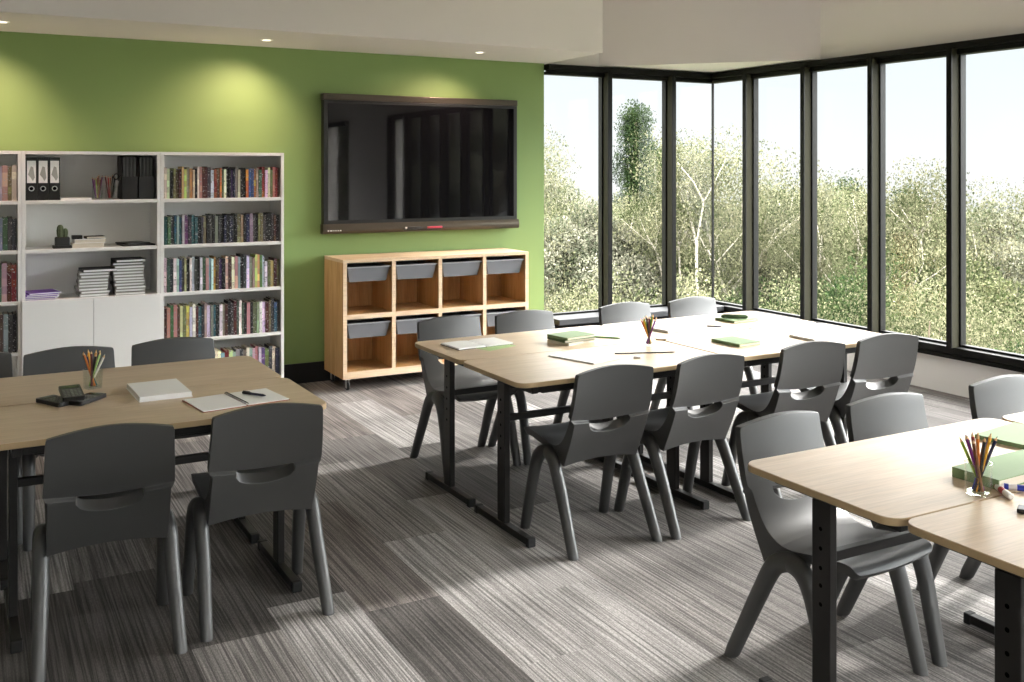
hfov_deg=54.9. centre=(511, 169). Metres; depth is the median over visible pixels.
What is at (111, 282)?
notebook
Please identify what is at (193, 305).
book
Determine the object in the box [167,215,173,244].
book
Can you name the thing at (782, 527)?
chair
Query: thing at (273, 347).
book
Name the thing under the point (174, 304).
book
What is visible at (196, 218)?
book
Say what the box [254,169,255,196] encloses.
book
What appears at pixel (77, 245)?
book
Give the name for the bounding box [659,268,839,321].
tree
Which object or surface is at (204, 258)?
book
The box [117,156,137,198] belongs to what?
magazine file
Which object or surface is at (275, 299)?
book
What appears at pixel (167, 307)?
book
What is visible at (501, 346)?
paper sheet
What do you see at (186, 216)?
book
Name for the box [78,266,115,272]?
notebook
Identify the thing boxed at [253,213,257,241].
book
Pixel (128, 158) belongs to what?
magazine
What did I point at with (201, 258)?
book
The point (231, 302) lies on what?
book
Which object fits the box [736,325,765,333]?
spectacles
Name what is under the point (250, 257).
book
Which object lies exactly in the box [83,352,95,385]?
pencil
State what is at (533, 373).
table
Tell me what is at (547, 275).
tree
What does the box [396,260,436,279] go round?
tray
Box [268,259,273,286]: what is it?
book
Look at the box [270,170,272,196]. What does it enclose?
book
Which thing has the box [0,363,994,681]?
floor
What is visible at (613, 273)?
bush
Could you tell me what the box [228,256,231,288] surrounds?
book
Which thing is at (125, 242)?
folder
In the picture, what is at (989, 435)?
pencil
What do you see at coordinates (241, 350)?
book
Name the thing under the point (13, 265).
book
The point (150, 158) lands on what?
magazine
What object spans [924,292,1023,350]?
tree
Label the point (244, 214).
book
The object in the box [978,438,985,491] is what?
pencil
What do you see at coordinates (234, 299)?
book
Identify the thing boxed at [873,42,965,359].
window
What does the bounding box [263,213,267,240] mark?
book
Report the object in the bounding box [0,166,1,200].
book
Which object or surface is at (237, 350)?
book
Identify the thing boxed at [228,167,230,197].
book
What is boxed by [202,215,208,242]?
book
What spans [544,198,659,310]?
tree
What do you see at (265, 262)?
book
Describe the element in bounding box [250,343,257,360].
book
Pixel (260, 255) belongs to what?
book
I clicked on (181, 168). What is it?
book
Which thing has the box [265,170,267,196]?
book
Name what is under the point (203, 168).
book
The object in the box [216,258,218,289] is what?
book
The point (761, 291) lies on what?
tree
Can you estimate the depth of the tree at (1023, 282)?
14.86 m
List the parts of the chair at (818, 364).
leg, seat, leg, backrest, leg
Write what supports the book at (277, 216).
on the bookcase at (275, 205)
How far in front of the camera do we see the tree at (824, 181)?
25.82 m
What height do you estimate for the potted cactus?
0.158 m
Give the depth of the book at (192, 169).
7.00 m
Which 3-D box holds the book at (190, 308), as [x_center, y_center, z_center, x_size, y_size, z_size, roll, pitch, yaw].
[-2.308,1.088,7.041,0.017,0.221,0.144,0,0,-29]
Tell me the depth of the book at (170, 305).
6.92 m
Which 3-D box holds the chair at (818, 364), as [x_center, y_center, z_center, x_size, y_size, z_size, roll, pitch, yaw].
[1.410,1.265,5.130,0.490,0.805,0.520,0,0,-26]
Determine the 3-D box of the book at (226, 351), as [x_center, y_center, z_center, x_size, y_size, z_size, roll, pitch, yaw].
[-2.090,1.425,7.167,0.026,0.235,0.144,0,0,-29]
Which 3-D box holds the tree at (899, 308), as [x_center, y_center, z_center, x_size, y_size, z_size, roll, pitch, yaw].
[5.483,4.186,12.101,4.394,5.450,4.349,0,0,6]
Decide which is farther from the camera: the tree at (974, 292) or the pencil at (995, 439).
the tree at (974, 292)
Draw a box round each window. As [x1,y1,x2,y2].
[544,64,611,328]
[611,67,675,319]
[675,71,727,313]
[712,69,758,312]
[747,61,816,320]
[805,53,885,332]
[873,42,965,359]
[953,33,1023,372]
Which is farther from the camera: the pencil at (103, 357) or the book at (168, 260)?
the book at (168, 260)
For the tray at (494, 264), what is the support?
in the storage unit
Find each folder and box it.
[25,289,61,294]
[25,293,59,296]
[25,295,58,298]
[25,297,56,299]
[115,241,149,244]
[116,243,155,245]
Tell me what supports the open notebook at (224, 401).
on the table at (25, 429)
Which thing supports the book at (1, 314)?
on the bookcase at (7, 208)
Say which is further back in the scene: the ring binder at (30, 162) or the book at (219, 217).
the book at (219, 217)
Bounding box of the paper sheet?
[476,345,515,350]
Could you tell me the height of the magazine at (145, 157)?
0.287 m
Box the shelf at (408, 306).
[347,296,523,314]
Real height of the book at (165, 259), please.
0.240 m
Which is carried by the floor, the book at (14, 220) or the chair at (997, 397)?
the chair at (997, 397)
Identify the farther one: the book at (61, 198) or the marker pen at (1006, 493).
the book at (61, 198)
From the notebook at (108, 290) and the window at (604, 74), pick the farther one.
the window at (604, 74)
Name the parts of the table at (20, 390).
leg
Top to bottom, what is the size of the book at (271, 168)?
0.223 m
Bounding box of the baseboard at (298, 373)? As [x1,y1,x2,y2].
[284,361,339,383]
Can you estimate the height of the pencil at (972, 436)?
0.164 m
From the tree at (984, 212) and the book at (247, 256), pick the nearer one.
the book at (247, 256)
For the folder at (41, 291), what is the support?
on the folder at (26, 295)
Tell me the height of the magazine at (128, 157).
0.287 m
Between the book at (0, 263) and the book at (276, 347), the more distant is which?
the book at (276, 347)
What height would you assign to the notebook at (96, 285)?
0.020 m
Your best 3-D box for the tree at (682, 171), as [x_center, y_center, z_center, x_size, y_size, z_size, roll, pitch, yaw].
[3.978,3.039,18.323,3.111,7.668,4.072,0,0,18]
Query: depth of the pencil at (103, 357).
4.15 m
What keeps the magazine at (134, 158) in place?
in the magazine file at (127, 188)
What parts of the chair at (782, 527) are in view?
leg, leg, backrest, leg, seat, leg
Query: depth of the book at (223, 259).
7.09 m
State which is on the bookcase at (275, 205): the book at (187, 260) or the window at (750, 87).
the book at (187, 260)
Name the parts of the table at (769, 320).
leg, leg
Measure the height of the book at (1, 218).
0.210 m
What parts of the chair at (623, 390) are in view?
leg, leg, seat, backrest, leg, leg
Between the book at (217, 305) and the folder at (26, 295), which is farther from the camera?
the book at (217, 305)
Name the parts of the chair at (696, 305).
backrest, leg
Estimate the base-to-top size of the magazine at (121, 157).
0.287 m
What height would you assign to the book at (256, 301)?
0.229 m
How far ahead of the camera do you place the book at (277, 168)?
7.28 m
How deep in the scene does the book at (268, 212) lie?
7.26 m
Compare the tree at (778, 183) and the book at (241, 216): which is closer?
the book at (241, 216)
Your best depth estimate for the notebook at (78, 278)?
6.67 m
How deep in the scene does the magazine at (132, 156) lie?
6.81 m
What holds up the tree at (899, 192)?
on the ground
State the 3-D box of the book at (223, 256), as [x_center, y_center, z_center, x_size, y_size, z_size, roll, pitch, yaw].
[-2.086,0.747,7.159,0.021,0.235,0.132,0,0,-29]
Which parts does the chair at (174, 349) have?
backrest, seat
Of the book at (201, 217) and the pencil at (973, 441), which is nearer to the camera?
the pencil at (973, 441)
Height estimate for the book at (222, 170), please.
0.204 m
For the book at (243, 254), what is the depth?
7.16 m
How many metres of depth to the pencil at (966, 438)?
2.79 m
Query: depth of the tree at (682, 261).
19.16 m
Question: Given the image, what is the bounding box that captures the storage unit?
[324,248,528,389]
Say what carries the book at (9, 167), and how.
on the bookcase at (7, 208)
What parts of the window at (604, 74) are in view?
sill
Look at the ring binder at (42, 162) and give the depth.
6.53 m
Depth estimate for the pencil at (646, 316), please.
5.13 m
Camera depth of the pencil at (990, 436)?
2.78 m
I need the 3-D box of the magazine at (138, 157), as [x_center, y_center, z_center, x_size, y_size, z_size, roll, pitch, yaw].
[-2.613,0.059,6.925,0.009,0.287,0.200,0,0,-29]
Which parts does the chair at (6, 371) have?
backrest, leg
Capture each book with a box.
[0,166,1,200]
[0,217,2,250]
[0,263,1,301]
[0,312,2,351]
[1,261,6,301]
[2,165,7,200]
[2,217,7,250]
[3,311,7,351]
[7,216,11,250]
[7,262,10,301]
[8,166,11,200]
[8,312,12,352]
[11,165,16,200]
[11,263,16,301]
[12,218,16,249]
[12,311,16,352]
[60,197,91,199]
[71,242,103,247]
[72,238,105,243]
[164,167,166,198]
[164,216,166,244]
[164,257,166,292]
[164,306,169,337]
[164,307,166,337]
[165,216,170,244]
[167,169,169,198]
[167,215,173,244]
[167,258,169,292]
[167,303,173,337]
[168,257,172,291]
[169,168,175,198]
[170,170,172,198]
[170,257,176,291]
[171,303,176,336]
[173,215,176,244]
[175,215,178,244]
[175,257,178,291]
[176,169,180,197]
[176,170,178,197]
[177,304,182,336]
[177,306,179,336]
[178,167,183,197]
[178,214,184,243]
[178,257,183,291]
[179,217,181,243]
[179,259,181,291]
[179,303,185,336]
[180,256,185,291]
[181,214,187,243]
[184,167,188,197]
[184,169,186,197]
[185,303,188,336]
[186,256,191,290]
[186,259,188,290]
[188,214,194,243]
[188,216,190,243]
[188,255,194,290]
[188,301,195,336]
[189,168,191,197]
[189,305,191,336]
[192,169,196,197]
[192,170,194,197]
[193,167,198,197]
[194,256,199,290]
[195,216,200,243]
[195,217,197,243]
[195,259,196,290]
[196,305,197,336]
[197,304,201,336]
[198,256,202,290]
[198,303,203,336]
[199,167,201,197]
[200,216,205,243]
[200,256,205,289]
[201,217,202,243]
[201,301,206,336]
[202,167,204,197]
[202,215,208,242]
[205,167,206,197]
[205,213,211,242]
[206,257,208,289]
[207,167,210,197]
[207,257,210,289]
[207,303,212,336]
[207,304,209,336]
[209,255,215,289]
[209,302,215,335]
[211,169,216,197]
[211,170,213,197]
[211,258,212,289]
[212,168,219,197]
[212,214,214,242]
[212,302,218,335]
[214,348,217,357]
[215,216,217,242]
[216,214,223,242]
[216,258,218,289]
[217,302,222,335]
[218,216,220,242]
[218,257,221,288]
[219,257,224,288]
[220,168,221,197]
[220,302,224,335]
[221,255,227,288]
[221,302,227,335]
[221,347,228,356]
[222,167,227,197]
[222,169,225,197]
[222,170,223,197]
[222,213,228,242]
[224,215,225,242]
[224,299,230,334]
[225,347,232,356]
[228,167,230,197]
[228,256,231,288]
[229,214,234,241]
[229,216,232,242]
[229,299,236,334]
[230,255,237,288]
[230,256,234,288]
[231,167,237,197]
[231,169,234,197]
[231,170,232,197]
[231,213,236,241]
[231,302,232,334]
[231,346,239,355]
[234,299,238,334]
[236,213,239,241]
[236,253,243,287]
[236,298,241,333]
[236,346,242,355]
[238,169,239,197]
[238,256,239,287]
[239,168,245,197]
[240,169,242,197]
[240,214,242,241]
[241,213,249,241]
[241,344,248,355]
[242,300,249,333]
[242,301,246,333]
[242,302,243,333]
[243,215,245,241]
[243,254,245,287]
[244,254,248,287]
[245,213,252,241]
[246,168,250,197]
[246,169,248,197]
[247,345,251,356]
[248,300,255,332]
[248,301,252,333]
[249,256,251,287]
[250,253,256,287]
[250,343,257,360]
[250,346,254,358]
[251,168,257,196]
[251,169,253,196]
[252,257,254,287]
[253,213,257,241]
[253,215,254,241]
[253,299,258,332]
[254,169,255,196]
[254,213,259,241]
[254,253,259,286]
[255,212,262,241]
[256,344,261,362]
[257,167,264,196]
[257,299,261,332]
[258,170,261,196]
[259,344,264,364]
[260,254,263,286]
[260,255,261,286]
[260,300,264,332]
[263,212,270,240]
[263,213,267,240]
[263,215,265,240]
[263,300,268,331]
[264,259,270,286]
[264,260,266,286]
[264,297,270,331]
[264,343,271,368]
[264,346,268,366]
[265,167,269,196]
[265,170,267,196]
[266,296,273,331]
[268,212,272,240]
[268,257,276,285]
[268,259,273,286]
[269,167,274,196]
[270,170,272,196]
[270,344,274,370]
[273,214,275,240]
[273,297,278,330]
[274,301,276,331]
[274,345,278,373]
[275,167,276,196]
[275,214,278,240]
[277,168,278,196]
[277,259,278,285]
[653,322,706,332]
[789,330,854,340]
[952,449,1023,489]
[975,422,1023,448]
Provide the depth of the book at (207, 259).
7.03 m
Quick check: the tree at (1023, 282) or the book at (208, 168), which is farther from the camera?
the tree at (1023, 282)
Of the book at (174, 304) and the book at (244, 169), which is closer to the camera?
the book at (174, 304)
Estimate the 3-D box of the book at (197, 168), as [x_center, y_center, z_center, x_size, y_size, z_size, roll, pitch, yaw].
[-2.266,0.094,7.071,0.013,0.225,0.154,0,0,-29]
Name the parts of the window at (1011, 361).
sill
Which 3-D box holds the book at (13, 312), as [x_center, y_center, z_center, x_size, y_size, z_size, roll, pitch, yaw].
[-3.288,1.072,6.508,0.021,0.253,0.150,0,0,-29]
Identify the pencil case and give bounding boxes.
[721,314,747,318]
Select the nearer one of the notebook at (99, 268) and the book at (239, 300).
the notebook at (99, 268)
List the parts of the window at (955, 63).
sill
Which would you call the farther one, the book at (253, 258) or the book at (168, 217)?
the book at (253, 258)
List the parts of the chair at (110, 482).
leg, leg, seat, backrest, leg, leg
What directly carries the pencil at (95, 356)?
in the pencil cup
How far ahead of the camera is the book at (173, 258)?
6.93 m
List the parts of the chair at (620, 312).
backrest, leg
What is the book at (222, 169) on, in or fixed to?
on the bookcase at (275, 205)
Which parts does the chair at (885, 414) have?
leg, backrest, leg, leg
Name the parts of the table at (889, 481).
leg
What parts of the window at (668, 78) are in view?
sill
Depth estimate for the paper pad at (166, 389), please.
4.01 m
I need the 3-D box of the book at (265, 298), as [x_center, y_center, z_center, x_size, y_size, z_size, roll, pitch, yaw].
[-1.817,1.080,7.315,0.015,0.237,0.150,0,0,-29]
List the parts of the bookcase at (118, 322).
panel, door, panel, shelf, shelf, shelf, door, panel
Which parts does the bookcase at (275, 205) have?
panel, panel, shelf, shelf, shelf, shelf, panel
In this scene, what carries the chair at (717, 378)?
on the floor
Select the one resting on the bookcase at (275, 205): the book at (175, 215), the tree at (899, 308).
the book at (175, 215)
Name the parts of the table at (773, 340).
leg, rail, leg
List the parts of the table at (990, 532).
leg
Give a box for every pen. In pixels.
[242,390,265,395]
[994,484,1013,499]
[1001,483,1023,490]
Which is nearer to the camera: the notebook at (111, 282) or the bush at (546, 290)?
the notebook at (111, 282)
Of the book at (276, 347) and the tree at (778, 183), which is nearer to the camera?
the book at (276, 347)
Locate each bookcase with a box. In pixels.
[0,151,21,376]
[22,151,160,375]
[160,152,283,377]
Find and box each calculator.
[36,395,68,406]
[58,384,84,401]
[69,392,105,405]
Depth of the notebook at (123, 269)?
6.79 m
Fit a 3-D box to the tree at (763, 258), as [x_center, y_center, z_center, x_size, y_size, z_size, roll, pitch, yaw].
[3.903,3.011,17.739,4.102,7.724,3.134,0,0,37]
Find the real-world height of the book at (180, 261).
0.224 m
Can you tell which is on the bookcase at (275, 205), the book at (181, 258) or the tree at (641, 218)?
the book at (181, 258)
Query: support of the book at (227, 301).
on the bookcase at (275, 205)
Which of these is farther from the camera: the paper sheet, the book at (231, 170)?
the book at (231, 170)
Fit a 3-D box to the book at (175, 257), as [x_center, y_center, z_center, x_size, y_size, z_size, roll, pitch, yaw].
[-2.384,0.748,6.995,0.015,0.232,0.137,0,0,-29]
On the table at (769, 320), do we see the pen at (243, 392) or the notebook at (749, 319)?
the notebook at (749, 319)
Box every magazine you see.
[121,157,126,176]
[121,158,124,176]
[128,157,131,176]
[128,158,129,176]
[132,156,133,176]
[134,158,135,176]
[137,158,140,176]
[138,157,142,176]
[143,157,144,176]
[145,157,148,176]
[145,158,146,176]
[150,158,151,176]
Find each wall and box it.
[0,31,696,364]
[820,0,1023,397]
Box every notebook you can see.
[74,285,107,290]
[76,279,108,284]
[76,288,109,293]
[76,291,108,296]
[77,273,109,278]
[77,277,107,281]
[77,284,107,287]
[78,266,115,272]
[78,270,107,275]
[110,264,143,268]
[110,270,142,274]
[110,272,143,277]
[110,281,143,286]
[111,256,145,262]
[111,261,142,265]
[111,276,143,280]
[112,278,144,282]
[112,284,145,289]
[112,287,144,291]
[113,290,144,295]
[114,267,143,271]
[182,388,289,412]
[440,337,512,349]
[547,330,594,340]
[547,337,594,342]
[547,339,594,345]
[711,336,760,346]
[715,317,758,322]
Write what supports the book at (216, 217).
on the bookcase at (275, 205)
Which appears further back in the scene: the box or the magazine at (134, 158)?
the magazine at (134, 158)
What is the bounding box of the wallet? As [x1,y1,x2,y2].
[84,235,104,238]
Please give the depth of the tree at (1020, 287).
13.24 m
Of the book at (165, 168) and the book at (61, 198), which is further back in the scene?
the book at (165, 168)
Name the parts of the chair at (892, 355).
seat, leg, backrest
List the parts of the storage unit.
panel, panel, panel, panel, panel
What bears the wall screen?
attached to the wall at (58, 92)
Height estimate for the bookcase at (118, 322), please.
1.787 m
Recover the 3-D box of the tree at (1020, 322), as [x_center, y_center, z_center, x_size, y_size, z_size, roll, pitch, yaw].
[6.593,4.175,11.866,5.115,5.479,4.506,0,0,31]
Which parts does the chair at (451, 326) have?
leg, leg, backrest, seat, leg, leg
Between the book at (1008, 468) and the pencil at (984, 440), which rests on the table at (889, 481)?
the book at (1008, 468)
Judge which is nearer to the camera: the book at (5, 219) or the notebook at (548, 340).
the notebook at (548, 340)
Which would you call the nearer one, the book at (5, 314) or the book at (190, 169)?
the book at (5, 314)
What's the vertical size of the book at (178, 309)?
0.219 m
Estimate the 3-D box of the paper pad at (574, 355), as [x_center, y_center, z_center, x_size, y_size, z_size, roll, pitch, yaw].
[0.354,0.917,4.817,0.293,0.006,0.213,0,0,44]
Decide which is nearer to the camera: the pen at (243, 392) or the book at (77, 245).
the pen at (243, 392)
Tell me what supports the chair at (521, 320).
on the floor
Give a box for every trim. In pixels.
[599,0,819,66]
[609,60,811,72]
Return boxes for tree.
[544,125,591,226]
[544,164,616,229]
[544,174,705,299]
[544,198,641,263]
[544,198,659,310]
[544,216,661,312]
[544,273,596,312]
[544,294,658,312]
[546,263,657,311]
[548,294,634,310]
[558,217,706,311]
[574,215,707,302]
[612,99,660,224]
[613,267,727,304]
[623,125,851,302]
[633,125,799,303]
[634,194,722,261]
[644,145,661,196]
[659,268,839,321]
[676,197,787,262]
[687,234,798,307]
[691,276,798,313]
[724,272,845,319]
[731,179,789,252]
[733,291,796,311]
[738,224,976,345]
[759,157,976,333]
[759,176,895,255]
[759,275,922,332]
[767,245,973,338]
[771,179,887,265]
[792,273,973,336]
[799,179,993,333]
[819,176,921,232]
[821,271,1023,352]
[835,234,1023,350]
[839,286,1023,353]
[860,185,945,236]
[887,262,1023,353]
[903,212,1016,235]
[915,176,1023,306]
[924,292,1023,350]
[927,234,1023,345]
[938,200,1023,340]
[985,321,1023,354]
[994,287,1023,351]
[999,282,1023,349]
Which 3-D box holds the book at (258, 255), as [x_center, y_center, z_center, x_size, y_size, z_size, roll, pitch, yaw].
[-1.887,0.744,7.270,0.017,0.240,0.136,0,0,-29]
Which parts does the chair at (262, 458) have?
leg, leg, seat, backrest, leg, leg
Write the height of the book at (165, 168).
0.220 m
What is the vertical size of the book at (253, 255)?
0.240 m
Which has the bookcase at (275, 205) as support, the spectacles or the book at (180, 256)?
the book at (180, 256)
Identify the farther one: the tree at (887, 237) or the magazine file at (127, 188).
the tree at (887, 237)
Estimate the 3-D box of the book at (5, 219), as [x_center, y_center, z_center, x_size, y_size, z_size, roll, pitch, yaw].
[-3.336,0.423,6.481,0.027,0.215,0.150,0,0,-29]
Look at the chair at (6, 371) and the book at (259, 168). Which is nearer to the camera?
the chair at (6, 371)
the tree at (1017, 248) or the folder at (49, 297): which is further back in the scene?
the tree at (1017, 248)
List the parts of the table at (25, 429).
leg, rail, leg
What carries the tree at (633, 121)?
on the ground
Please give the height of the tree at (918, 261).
6.726 m
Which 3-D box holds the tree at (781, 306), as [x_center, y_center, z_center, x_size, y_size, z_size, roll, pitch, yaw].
[3.342,4.219,14.723,4.432,5.390,5.032,0,0,-31]
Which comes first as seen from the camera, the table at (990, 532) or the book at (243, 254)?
the table at (990, 532)
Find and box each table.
[0,356,280,590]
[0,378,325,653]
[415,325,655,507]
[464,341,714,547]
[602,311,815,468]
[665,323,880,500]
[748,418,1023,681]
[908,491,1023,681]
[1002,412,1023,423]
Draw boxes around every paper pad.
[126,378,192,402]
[548,350,620,364]
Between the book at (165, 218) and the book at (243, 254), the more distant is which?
the book at (243, 254)
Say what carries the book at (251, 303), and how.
on the bookcase at (275, 205)
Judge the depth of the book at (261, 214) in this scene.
7.22 m
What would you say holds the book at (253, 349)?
on the bookcase at (275, 205)
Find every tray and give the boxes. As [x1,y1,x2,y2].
[347,262,390,281]
[347,317,390,338]
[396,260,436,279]
[396,314,435,334]
[442,258,481,276]
[442,311,481,317]
[486,256,523,273]
[486,307,520,326]
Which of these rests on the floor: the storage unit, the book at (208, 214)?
the storage unit
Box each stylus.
[405,226,422,228]
[427,226,443,227]
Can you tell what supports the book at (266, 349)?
on the bookcase at (275, 205)
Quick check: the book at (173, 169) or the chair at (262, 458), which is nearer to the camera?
the chair at (262, 458)
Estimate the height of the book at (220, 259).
0.221 m
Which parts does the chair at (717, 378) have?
leg, seat, leg, leg, backrest, leg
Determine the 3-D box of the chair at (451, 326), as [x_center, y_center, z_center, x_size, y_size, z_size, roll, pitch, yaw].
[-0.257,1.265,5.611,0.490,0.805,0.520,0,0,-31]
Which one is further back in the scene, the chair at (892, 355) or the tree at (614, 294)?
the tree at (614, 294)
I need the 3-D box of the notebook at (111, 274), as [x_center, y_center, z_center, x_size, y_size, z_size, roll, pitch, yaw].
[-2.684,0.733,6.867,0.195,0.019,0.200,0,0,-29]
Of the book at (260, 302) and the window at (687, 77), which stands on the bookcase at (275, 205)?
the book at (260, 302)
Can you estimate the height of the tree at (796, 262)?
7.119 m
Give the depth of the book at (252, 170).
7.18 m
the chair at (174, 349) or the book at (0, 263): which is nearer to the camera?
the chair at (174, 349)
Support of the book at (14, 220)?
on the bookcase at (7, 208)
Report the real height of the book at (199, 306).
0.219 m
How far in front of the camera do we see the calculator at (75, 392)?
3.88 m
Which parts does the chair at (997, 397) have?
leg, backrest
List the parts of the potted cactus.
cactus stem, cactus stem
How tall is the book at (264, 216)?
0.194 m
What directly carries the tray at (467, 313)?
in the storage unit
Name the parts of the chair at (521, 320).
leg, leg, backrest, leg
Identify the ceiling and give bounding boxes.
[0,0,602,63]
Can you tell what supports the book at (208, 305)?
on the bookcase at (275, 205)
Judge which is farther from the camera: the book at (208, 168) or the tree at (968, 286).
the tree at (968, 286)
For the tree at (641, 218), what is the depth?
17.75 m
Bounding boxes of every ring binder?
[25,157,36,200]
[37,157,48,199]
[49,157,59,199]
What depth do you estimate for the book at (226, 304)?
7.10 m
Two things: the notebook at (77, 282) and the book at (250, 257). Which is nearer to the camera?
the notebook at (77, 282)
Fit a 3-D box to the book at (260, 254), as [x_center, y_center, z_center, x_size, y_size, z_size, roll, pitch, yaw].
[-1.859,0.749,7.290,0.014,0.231,0.134,0,0,-29]
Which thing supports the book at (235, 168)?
on the bookcase at (275, 205)
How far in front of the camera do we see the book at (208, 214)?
7.04 m
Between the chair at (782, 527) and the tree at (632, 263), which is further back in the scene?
the tree at (632, 263)
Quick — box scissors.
[113,173,122,197]
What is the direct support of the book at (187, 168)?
on the bookcase at (275, 205)
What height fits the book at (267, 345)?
0.239 m
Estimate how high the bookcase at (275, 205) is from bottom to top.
1.787 m
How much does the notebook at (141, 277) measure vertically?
0.019 m
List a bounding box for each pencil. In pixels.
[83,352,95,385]
[89,352,100,385]
[90,351,92,385]
[90,354,96,385]
[94,355,104,377]
[595,336,619,338]
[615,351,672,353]
[646,316,650,343]
[646,319,655,343]
[960,438,975,476]
[965,435,984,490]
[971,433,974,457]
[972,435,989,488]
[972,440,983,491]
[973,437,996,491]
[976,434,980,490]
[976,434,991,491]
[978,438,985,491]
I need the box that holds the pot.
[55,237,69,245]
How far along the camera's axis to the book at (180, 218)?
6.95 m
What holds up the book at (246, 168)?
on the bookcase at (275, 205)
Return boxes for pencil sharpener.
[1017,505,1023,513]
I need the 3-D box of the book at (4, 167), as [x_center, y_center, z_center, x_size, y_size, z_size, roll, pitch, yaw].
[-3.337,0.091,6.481,0.032,0.231,0.150,0,0,-29]
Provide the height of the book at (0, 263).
0.241 m
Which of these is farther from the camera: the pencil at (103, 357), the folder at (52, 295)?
the folder at (52, 295)
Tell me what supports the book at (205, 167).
on the bookcase at (275, 205)
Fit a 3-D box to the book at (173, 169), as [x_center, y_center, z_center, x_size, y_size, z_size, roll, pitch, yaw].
[-2.410,0.101,6.996,0.016,0.212,0.159,0,0,-29]
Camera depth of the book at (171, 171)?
6.92 m
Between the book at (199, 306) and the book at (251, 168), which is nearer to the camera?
the book at (199, 306)
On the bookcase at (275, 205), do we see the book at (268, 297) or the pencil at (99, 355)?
the book at (268, 297)
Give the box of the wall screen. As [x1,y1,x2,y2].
[320,93,518,233]
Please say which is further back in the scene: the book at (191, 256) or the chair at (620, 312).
the book at (191, 256)
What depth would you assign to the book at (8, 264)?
6.43 m
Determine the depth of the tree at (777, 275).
14.22 m
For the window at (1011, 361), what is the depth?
6.96 m
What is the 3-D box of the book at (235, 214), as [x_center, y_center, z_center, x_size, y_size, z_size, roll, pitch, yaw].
[-2.028,0.427,7.190,0.014,0.208,0.135,0,0,-29]
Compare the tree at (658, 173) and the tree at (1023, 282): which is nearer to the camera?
the tree at (1023, 282)
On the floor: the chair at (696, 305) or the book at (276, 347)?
the chair at (696, 305)
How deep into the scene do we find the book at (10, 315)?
6.43 m
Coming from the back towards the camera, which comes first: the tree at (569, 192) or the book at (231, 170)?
the tree at (569, 192)
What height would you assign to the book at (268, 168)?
0.219 m
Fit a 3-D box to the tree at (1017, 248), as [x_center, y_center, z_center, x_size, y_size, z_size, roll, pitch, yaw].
[9.046,3.703,17.634,3.890,6.336,3.988,0,0,-37]
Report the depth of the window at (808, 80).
8.49 m
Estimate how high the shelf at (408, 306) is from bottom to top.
0.036 m
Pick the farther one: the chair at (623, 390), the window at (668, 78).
the window at (668, 78)
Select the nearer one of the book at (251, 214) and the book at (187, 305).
the book at (187, 305)
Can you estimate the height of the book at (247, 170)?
0.205 m
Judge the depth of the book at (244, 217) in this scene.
7.16 m
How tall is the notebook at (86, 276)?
0.020 m
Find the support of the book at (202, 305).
on the bookcase at (275, 205)
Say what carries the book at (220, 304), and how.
on the bookcase at (275, 205)
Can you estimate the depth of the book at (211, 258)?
7.05 m
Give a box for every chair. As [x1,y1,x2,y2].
[0,352,22,544]
[22,346,114,550]
[30,423,187,681]
[131,337,214,438]
[182,403,334,641]
[410,315,520,476]
[488,310,570,464]
[520,364,661,560]
[599,302,692,419]
[614,353,750,539]
[668,296,757,394]
[721,341,845,497]
[724,410,931,676]
[799,333,918,443]
[837,392,948,666]
[959,374,1023,579]
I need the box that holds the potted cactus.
[52,225,71,248]
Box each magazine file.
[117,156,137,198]
[136,156,153,198]
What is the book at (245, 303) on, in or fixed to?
on the bookcase at (275, 205)
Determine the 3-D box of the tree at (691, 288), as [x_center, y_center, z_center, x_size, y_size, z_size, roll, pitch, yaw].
[2.532,4.096,12.471,4.541,5.634,4.495,0,0,29]
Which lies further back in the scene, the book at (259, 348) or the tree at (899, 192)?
the tree at (899, 192)
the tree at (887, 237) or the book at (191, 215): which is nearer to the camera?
the book at (191, 215)
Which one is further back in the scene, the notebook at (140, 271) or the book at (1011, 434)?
the notebook at (140, 271)
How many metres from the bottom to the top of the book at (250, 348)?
0.237 m
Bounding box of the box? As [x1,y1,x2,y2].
[71,235,81,238]
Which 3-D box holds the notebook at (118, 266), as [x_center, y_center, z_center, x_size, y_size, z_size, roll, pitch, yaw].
[-2.683,0.672,6.873,0.195,0.019,0.200,0,0,-30]
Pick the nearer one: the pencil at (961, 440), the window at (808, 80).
the pencil at (961, 440)
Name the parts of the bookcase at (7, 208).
panel, shelf, shelf, shelf, panel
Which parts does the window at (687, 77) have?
frame, sill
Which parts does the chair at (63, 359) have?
leg, backrest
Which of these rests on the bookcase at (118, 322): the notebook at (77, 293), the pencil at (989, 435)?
the notebook at (77, 293)
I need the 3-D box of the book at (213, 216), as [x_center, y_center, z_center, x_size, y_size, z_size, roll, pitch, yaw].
[-2.172,0.428,7.120,0.014,0.204,0.157,0,0,-29]
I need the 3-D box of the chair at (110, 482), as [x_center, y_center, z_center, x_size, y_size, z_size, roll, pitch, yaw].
[-1.450,1.265,3.517,0.490,0.805,0.520,0,0,-27]
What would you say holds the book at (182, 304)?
on the bookcase at (275, 205)

